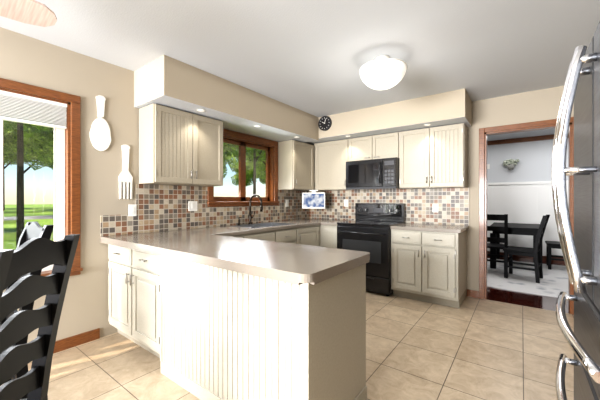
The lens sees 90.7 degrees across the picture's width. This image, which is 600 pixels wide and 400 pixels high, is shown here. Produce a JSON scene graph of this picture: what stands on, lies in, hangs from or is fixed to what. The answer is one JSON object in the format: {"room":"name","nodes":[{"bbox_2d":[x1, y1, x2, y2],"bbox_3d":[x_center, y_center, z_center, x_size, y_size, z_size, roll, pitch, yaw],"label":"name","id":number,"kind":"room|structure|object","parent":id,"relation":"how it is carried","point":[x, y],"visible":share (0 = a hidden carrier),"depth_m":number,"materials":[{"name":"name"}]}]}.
{"room":"kitchen","nodes":[
{"label":"kitchen","id":0,"kind":"room"},
{"bbox_2d":[0,27,297,342],"bbox_3d":[-2.294,-0.010,2.134,0.150,2.500,8.270,0,0,37],"label":"wall","id":1,"kind":"structure","parent":0,"point":[25,59],"depth_m":2.61,"materials":[{"name":"beige paint"}]},
{"bbox_2d":[0,90,66,129],"bbox_3d":[-2.500,-0.707,1.783,0.052,0.224,1.780,0,0,37],"label":"blind","id":2,"kind":"object","parent":1,"relation":"attached to","point":[19,108],"visible":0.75,"depth_m":2.31,"materials":[{"name":"white"}]},
{"bbox_2d":[0,78,82,275],"bbox_3d":[-2.518,-0.125,1.796,0.195,1.521,1.970,0,0,37],"label":"window","id":3,"kind":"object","parent":1,"relation":"attached to","point":[67,180],"visible":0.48,"depth_m":2.49,"materials":[{"name":"brown wood"}]},
{"bbox_2d":[53,328,99,353],"bbox_3d":[-3.205,1.195,0.774,0.020,0.090,4.700,0,0,37],"label":"baseboard","id":4,"kind":"structure","parent":1,"relation":"attached to","point":[74,340],"depth_m":2.51,"materials":[{"name":"brown wood"}]},
{"bbox_2d":[89,95,110,150],"bbox_3d":[-1.793,-0.690,2.664,0.015,0.500,0.167,0,0,37],"label":"spoon","id":5,"kind":"object","parent":1,"relation":"attached to","point":[100,136],"visible":1,"depth_m":2.66,"materials":[{"name":"white wood"}]},
{"bbox_2d":[119,145,132,198],"bbox_3d":[-1.667,-0.270,2.833,0.015,0.520,0.122,0,0,37],"label":"fork","id":6,"kind":"object","parent":1,"relation":"attached to","point":[125,175],"visible":1,"depth_m":2.82,"materials":[{"name":"white"}]},
{"bbox_2d":[139,103,198,185],"bbox_3d":[-1.332,-0.530,3.017,0.309,0.740,0.455,0,0,37],"label":"upper cabinet","id":7,"kind":"object","parent":1,"relation":"attached to","point":[180,147],"depth_m":2.88,"materials":[{"name":"paint"}]},
{"bbox_2d":[100,184,307,236],"bbox_3d":[-0.810,0.085,3.984,0.010,0.488,3.290,0,0,37],"label":"backsplash","id":8,"kind":"structure","parent":1,"relation":"attached to","point":[162,207],"depth_m":3.30,"materials":[{"name":"multicoloured tile"}]},
{"bbox_2d":[129,204,136,215],"bbox_3d":[-1.625,0.100,2.877,0.008,0.115,0.072,0,0,37],"label":"electrical outlet plate","id":9,"kind":"object","parent":8,"relation":"attached to","point":[132,209],"visible":1,"depth_m":2.87,"materials":[{"name":"white plastic"}]},
{"bbox_2d":[188,201,196,210],"bbox_3d":[-1.230,0.070,3.405,0.008,0.115,0.115,0,0,37],"label":"electrical outlet plate","id":10,"kind":"object","parent":8,"relation":"attached to","point":[192,205],"visible":1,"depth_m":3.40,"materials":[{"name":"white plastic"}]},
{"bbox_2d":[199,115,222,186],"bbox_3d":[-1.129,-0.530,3.289,0.309,0.740,0.456,0,0,37],"label":"upper cabinet","id":11,"kind":"object","parent":1,"relation":"attached to","point":[210,130],"depth_m":3.25,"materials":[{"name":"paint"}]},
{"bbox_2d":[207,129,279,206],"bbox_3d":[-0.781,-0.408,4.119,0.195,0.984,1.300,0,0,37],"label":"window","id":12,"kind":"structure","parent":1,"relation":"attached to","point":[271,175],"depth_m":4.16,"materials":[{"name":"brown wood"}]},
{"bbox_2d":[278,140,314,190],"bbox_3d":[-0.021,-0.530,4.715,0.376,0.740,0.575,0,0,37],"label":"upper cabinet","id":13,"kind":"object","parent":1,"relation":"attached to","point":[296,159],"depth_m":4.55,"materials":[{"name":"paint"}]},
{"bbox_2d":[302,190,324,208],"bbox_3d":[0.220,-0.010,4.768,0.370,0.299,0.080,0,0,3],"label":"tv","id":14,"kind":"object","parent":13,"relation":"attached to","point":[314,199],"visible":1,"depth_m":4.75,"materials":[{"name":"white plastic"}]},
{"bbox_2d":[134,55,325,144],"bbox_3d":[-0.503,-1.084,3.935,0.560,0.352,3.000,0,0,37],"label":"soffit","id":15,"kind":"structure","parent":0,"point":[166,81],"depth_m":3.08,"materials":[{"name":"beige paint"}]},
{"bbox_2d":[196,109,430,137],"bbox_3d":[0.293,-0.922,3.346,1.750,0.036,2.200,0,0,37],"label":"recessed light","id":16,"kind":"object","parent":15,"relation":"attached to","point":[201,110],"visible":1,"depth_m":3.64,"materials":[{"name":"white plastic"}]},
{"bbox_2d":[2,256,573,399],"bbox_3d":[0.956,1.265,1.845,5.700,0.050,11.700,0,0,37],"label":"floor","id":17,"kind":"structure","parent":0,"point":[471,348],"depth_m":2.33,"materials":[{"name":"tile"}]},
{"bbox_2d":[0,222,53,398],"bbox_3d":[-1.705,0.684,1.560,0.430,1.112,0.545,0,0,37],"label":"chair","id":18,"kind":"object","parent":17,"relation":"on","point":[31,230],"visible":0.1,"depth_m":1.64,"materials":[{"name":"black"}]},
{"bbox_2d":[0,234,79,399],"bbox_3d":[-1.117,0.684,0.944,0.545,1.112,0.430,0,0,-13],"label":"chair","id":19,"kind":"object","parent":17,"relation":"on","point":[32,255],"visible":1,"depth_m":1.03,"materials":[{"name":"black wood"}]},
{"bbox_2d":[108,244,163,374],"bbox_3d":[-1.182,0.805,2.647,1.013,0.868,0.626,0,0,37],"label":"base cabinet","id":20,"kind":"object","parent":17,"relation":"on","point":[135,277],"depth_m":2.36,"materials":[{"name":"paint"}]},
{"bbox_2d":[100,218,331,248],"bbox_3d":[-0.552,0.433,3.790,0.653,0.214,3.289,0,0,37],"label":"countertop","id":21,"kind":"structure","parent":20,"relation":"on","point":[126,240],"depth_m":3.20,"materials":[{"name":"beige laminate"}]},
{"bbox_2d":[238,194,262,224],"bbox_3d":[-0.644,0.125,3.924,0.258,0.408,0.289,0,0,37],"label":"faucet","id":22,"kind":"object","parent":21,"relation":"on","point":[251,217],"visible":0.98,"depth_m":4.02,"materials":[{"name":"grey metal"}]},
{"bbox_2d":[230,234,245,237],"bbox_3d":[-1.006,0.805,3.193,0.643,0.868,0.451,0,0,37],"label":"base cabinet","id":23,"kind":"object","parent":17,"relation":"on","point":[244,235],"depth_m":3.17,"materials":[{"name":"paint"}]},
{"bbox_2d":[246,233,261,239],"bbox_3d":[-0.815,0.805,3.448,0.643,0.868,0.295,0,0,37],"label":"base cabinet","id":24,"kind":"object","parent":17,"relation":"on","point":[258,236],"depth_m":3.34,"materials":[{"name":"paint"}]},
{"bbox_2d":[164,256,366,399],"bbox_3d":[-0.294,0.805,1.983,1.310,0.868,0.626,0,0,37],"label":"base cabinet","id":25,"kind":"object","parent":17,"relation":"on","point":[203,332],"depth_m":1.63,"materials":[{"name":"paint"}]},
{"bbox_2d":[132,234,369,284],"bbox_3d":[-0.405,0.356,2.070,1.629,0.052,0.709,0,0,37],"label":"countertop","id":26,"kind":"structure","parent":25,"relation":"on","point":[221,248],"depth_m":1.79,"materials":[{"name":"beige laminate"}]},
{"bbox_2d":[262,225,321,246],"bbox_3d":[-0.117,0.805,4.384,0.639,0.868,0.479,0,0,37],"label":"base cabinet","id":27,"kind":"object","parent":17,"relation":"on","point":[310,235],"depth_m":3.98,"materials":[{"name":"paint"}]},
{"bbox_2d":[322,225,336,247],"bbox_3d":[0.608,0.805,4.590,0.316,0.868,0.619,0,0,37],"label":"base cabinet","id":28,"kind":"object","parent":17,"relation":"on","point":[329,233],"depth_m":4.33,"materials":[{"name":"paint"}]},
{"bbox_2d":[320,219,352,225],"bbox_3d":[0.607,0.350,4.553,0.276,0.041,0.679,0,0,37],"label":"countertop","id":29,"kind":"structure","parent":28,"relation":"on","point":[334,222],"depth_m":4.36,"materials":[{"name":"beige laminate"}]},
{"bbox_2d":[337,203,404,295],"bbox_3d":[1.000,0.645,4.208,0.760,1.190,0.723,0,0,37],"label":"range","id":30,"kind":"object","parent":17,"relation":"on","point":[367,229],"visible":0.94,"depth_m":3.94,"materials":[{"name":"black metal"}]},
{"bbox_2d":[391,229,429,302],"bbox_3d":[1.521,0.805,3.893,0.445,0.868,0.642,0,0,37],"label":"base cabinet","id":31,"kind":"object","parent":17,"relation":"on","point":[428,266],"depth_m":3.63,"materials":[{"name":"paint"}]},
{"bbox_2d":[390,223,468,232],"bbox_3d":[1.659,0.350,3.785,0.797,0.041,0.649,0,0,37],"label":"countertop","id":32,"kind":"structure","parent":31,"relation":"on","point":[405,226],"depth_m":3.62,"materials":[{"name":"beige laminate"}]},
{"bbox_2d":[430,231,465,307],"bbox_3d":[1.777,0.805,3.701,0.449,0.868,0.642,0,0,37],"label":"base cabinet","id":33,"kind":"object","parent":17,"relation":"on","point":[447,250],"depth_m":3.42,"materials":[{"name":"paint"}]},
{"bbox_2d":[487,258,568,297],"bbox_3d":[3.867,1.234,4.819,2.700,0.012,2.410,0,0,37],"label":"dining rug","id":34,"kind":"object","parent":17,"relation":"on","point":[554,281],"visible":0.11,"depth_m":4.52,"materials":[{"name":"white carpet"}]},
{"bbox_2d":[487,214,507,262],"bbox_3d":[3.265,0.728,5.029,0.430,1.000,0.545,0,0,35],"label":"dining chair","id":35,"kind":"object","parent":34,"relation":"on","point":[504,229],"visible":0.4,"depth_m":4.83,"materials":[{"name":"black wood"}]},
{"bbox_2d":[490,222,541,268],"bbox_3d":[4.061,0.852,5.579,0.760,0.753,1.200,0,0,37],"label":"dining table","id":36,"kind":"object","parent":34,"relation":"on","point":[522,229],"visible":0.56,"depth_m":5.30,"materials":[{"name":"black wood"}]},
{"bbox_2d":[503,215,549,282],"bbox_3d":[3.546,0.728,4.645,0.545,1.000,0.430,0,0,45],"label":"dining chair","id":37,"kind":"object","parent":34,"relation":"on","point":[534,252],"visible":1,"depth_m":4.60,"materials":[{"name":"black wood"}]},
{"bbox_2d":[545,241,563,269],"bbox_3d":[4.726,0.728,5.269,0.545,1.000,0.430,0,0,37],"label":"dining chair","id":38,"kind":"object","parent":34,"relation":"on","point":[553,244],"visible":0.38,"depth_m":5.24,"materials":[{"name":"black wood"}]},
{"bbox_2d":[551,21,599,399],"bbox_3d":[1.226,0.350,0.750,0.894,1.780,0.910,0,0,37],"label":"refrigerator","id":39,"kind":"object","parent":17,"relation":"on","point":[581,248],"visible":1,"depth_m":0.97,"materials":[{"name":"silver metal"}]},
{"bbox_2d":[0,0,599,116],"bbox_3d":[-0.612,-1.310,0.876,4.350,0.100,8.270,0,0,37],"label":"ceiling","id":40,"kind":"structure","parent":0,"point":[311,57],"depth_m":2.34,"materials":[{"name":"white paint"}]},
{"bbox_2d":[0,0,56,26],"bbox_3d":[-1.650,-0.965,0.979,1.272,0.590,1.294,0,0,37],"label":"ceiling fan","id":41,"kind":"object","parent":40,"relation":"hanging from","point":[34,12],"visible":1,"depth_m":1.36,"materials":[{"name":"beige wood"}]},
{"bbox_2d":[359,55,407,89],"bbox_3d":[0.732,-1.127,2.632,0.412,0.264,0.420,0,0,37],"label":"ceiling light","id":42,"kind":"object","parent":40,"relation":"hanging from","point":[382,72],"visible":1,"depth_m":2.51,"materials":[{"name":"white glass"}]},
{"bbox_2d":[318,88,471,141],"bbox_3d":[1.245,-1.099,4.152,1.960,0.322,0.560,0,0,37],"label":"soffit","id":43,"kind":"structure","parent":0,"point":[451,107],"depth_m":3.78,"materials":[{"name":"beige paint"}]},
{"bbox_2d":[318,116,331,130],"bbox_3d":[0.373,-1.145,4.430,0.216,0.216,0.038,0,0,37],"label":"clock","id":44,"kind":"object","parent":43,"relation":"attached to","point":[324,123],"visible":1,"depth_m":4.41,"materials":[{"name":"black plastic"}]},
{"bbox_2d":[334,86,573,295],"bbox_3d":[2.429,-0.030,3.690,5.550,2.540,0.120,0,0,37],"label":"wall","id":45,"kind":"structure","parent":0,"point":[535,105],"depth_m":3.69,"materials":[{"name":"beige paint"}]},
{"bbox_2d":[315,139,346,190],"bbox_3d":[0.547,-0.545,4.773,0.637,0.770,0.378,0,0,37],"label":"upper cabinet","id":46,"kind":"object","parent":45,"relation":"attached to","point":[331,156],"depth_m":4.68,"materials":[{"name":"paint"}]},
{"bbox_2d":[347,132,398,161],"bbox_3d":[1.129,-0.753,4.381,0.766,0.355,0.308,0,0,37],"label":"upper cabinet","id":47,"kind":"object","parent":45,"relation":"attached to","point":[381,146],"depth_m":4.24,"materials":[{"name":"paint"}]},
{"bbox_2d":[346,157,401,189],"bbox_3d":[1.087,-0.363,4.324,0.756,0.417,0.446,0,0,37],"label":"microwave","id":48,"kind":"object","parent":47,"relation":"attached to","point":[378,174],"visible":1,"depth_m":4.15,"materials":[{"name":"black"}]},
{"bbox_2d":[308,188,468,225],"bbox_3d":[1.182,0.085,4.542,2.470,0.488,0.010,0,0,37],"label":"backsplash","id":49,"kind":"structure","parent":45,"relation":"attached to","point":[453,203],"depth_m":4.21,"materials":[{"name":"multicoloured tile"}]},
{"bbox_2d":[433,204,437,211],"bbox_3d":[1.844,0.110,4.034,0.072,0.115,0.008,0,0,37],"label":"electrical outlet plate","id":50,"kind":"object","parent":49,"relation":"attached to","point":[435,207],"visible":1,"depth_m":4.03,"materials":[{"name":"white plastic"}]},
{"bbox_2d":[399,127,438,188],"bbox_3d":[1.616,-0.545,4.017,0.449,0.770,0.308,0,0,37],"label":"upper cabinet","id":51,"kind":"object","parent":45,"relation":"attached to","point":[416,147],"depth_m":3.89,"materials":[{"name":"paint"}]},
{"bbox_2d":[435,123,467,187],"bbox_3d":[1.882,-0.545,3.817,0.449,0.770,0.308,0,0,37],"label":"upper cabinet","id":52,"kind":"object","parent":45,"relation":"attached to","point":[451,141],"depth_m":3.66,"materials":[{"name":"paint"}]},
{"bbox_2d":[479,117,573,314],"bbox_3d":[2.670,0.170,3.510,0.930,2.140,0.160,0,0,37],"label":"door frame","id":53,"kind":"structure","parent":45,"relation":"attached to","point":[525,127],"depth_m":3.69,"materials":[{"name":"brown wood"}]},
{"bbox_2d":[487,133,568,262],"bbox_3d":[4.887,-0.030,6.098,4.500,2.540,0.180,0,0,37],"label":"wall","id":54,"kind":"structure","parent":0,"point":[521,192],"depth_m":6.18,"materials":[{"name":"white paint"}]},
{"bbox_2d":[502,159,518,169],"bbox_3d":[4.450,-0.753,6.252,0.294,0.226,0.155,0,0,37],"label":"wall planter","id":55,"kind":"object","parent":54,"relation":"attached to","point":[510,164],"visible":1,"depth_m":6.21,"materials":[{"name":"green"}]},
{"bbox_2d":[487,128,568,140],"bbox_3d":[3.913,-1.350,4.797,4.500,0.100,3.430,0,0,37],"label":"ceiling","id":56,"kind":"structure","parent":0,"point":[522,134],"depth_m":5.88,"materials":[{"name":"white paint"}]},
{"label":"outside","id":57,"kind":"structure","parent":0,"visible":0},
{"bbox_2d":[3,204,53,249],"bbox_3d":[-43.869,1.637,38.251,170.000,0.105,240.000,0,0,37],"label":"lawn","id":58,"kind":"structure","parent":57,"point":[36,210],"depth_m":25.38,"materials":[{"name":"green plant"}]},
{"bbox_2d":[3,120,16,136],"bbox_3d":[-33.173,-5.491,27.464,8.762,14.160,10.545,0,0,37],"label":"tree","id":59,"kind":"object","parent":58,"relation":"on","point":[5,127],"depth_m":29.22,"materials":[{"name":"green plant"}]},
{"bbox_2d":[3,122,31,210],"bbox_3d":[-45.292,-7.329,44.630,10.471,17.836,12.470,0,0,37],"label":"tree","id":60,"kind":"object","parent":58,"relation":"on","point":[10,156],"depth_m":43.85,"materials":[{"name":"green plant"}]},
{"bbox_2d":[16,122,23,247],"bbox_3d":[-10.028,-4.422,9.813,6.938,12.022,6.910,0,0,37],"label":"tree","id":61,"kind":"object","parent":58,"relation":"on","point":[20,139],"depth_m":9.93,"materials":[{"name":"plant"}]},
{"bbox_2d":[4,153,37,172],"bbox_3d":[-46.871,-6.943,50.465,10.491,17.063,11.689,0,0,37],"label":"tree","id":62,"kind":"object","parent":58,"relation":"on","point":[28,168],"depth_m":51.01,"materials":[{"name":"green plant"}]},
{"bbox_2d":[3,122,53,169],"bbox_3d":[-29.967,-6.027,38.282,11.930,15.232,12.733,0,0,37],"label":"tree","id":63,"kind":"object","parent":58,"relation":"on","point":[33,153],"depth_m":33.68,"materials":[{"name":"green plant"}]},
{"bbox_2d":[9,121,53,145],"bbox_3d":[-10.468,-3.752,15.244,6.877,10.681,6.995,0,0,37],"label":"tree","id":64,"kind":"object","parent":58,"relation":"on","point":[39,131],"depth_m":13.53,"materials":[{"name":"green plant"}]},
{"bbox_2d":[28,125,53,151],"bbox_3d":[-17.396,-4.438,21.149,8.660,12.054,6.561,0,0,37],"label":"tree","id":65,"kind":"object","parent":58,"relation":"on","point":[42,143],"depth_m":22.75,"materials":[{"name":"green plant"}]},
{"bbox_2d":[223,147,238,173],"bbox_3d":[-11.268,-4.993,33.836,8.017,13.164,10.190,0,0,37],"label":"tree","id":66,"kind":"object","parent":58,"relation":"on","point":[228,158],"depth_m":35.10,"materials":[{"name":"green plant"}]},
{"bbox_2d":[223,143,265,196],"bbox_3d":[-2.118,-3.264,14.544,6.788,9.707,7.196,0,0,37],"label":"tree","id":67,"kind":"object","parent":58,"relation":"on","point":[251,150],"depth_m":14.69,"materials":[{"name":"green plant"}]},
{"bbox_2d":[223,144,265,165],"bbox_3d":[-2.220,-3.680,20.776,7.552,10.538,7.397,0,0,37],"label":"tree","id":68,"kind":"object","parent":58,"relation":"on","point":[248,157],"depth_m":20.40,"materials":[{"name":"green plant"}]},
{"bbox_2d":[231,157,265,185],"bbox_3d":[-10.911,-5.675,77.454,13.445,14.529,12.228,0,0,37],"label":"tree","id":69,"kind":"object","parent":58,"relation":"on","point":[249,178],"depth_m":75.02,"materials":[{"name":"green plant"}]},
{"bbox_2d":[251,154,265,171],"bbox_3d":[-6.696,-7.408,61.985,12.151,17.994,11.520,0,0,37],"label":"tree","id":70,"kind":"object","parent":58,"relation":"on","point":[263,166],"depth_m":59.46,"materials":[{"name":"green plant"}]}
]}

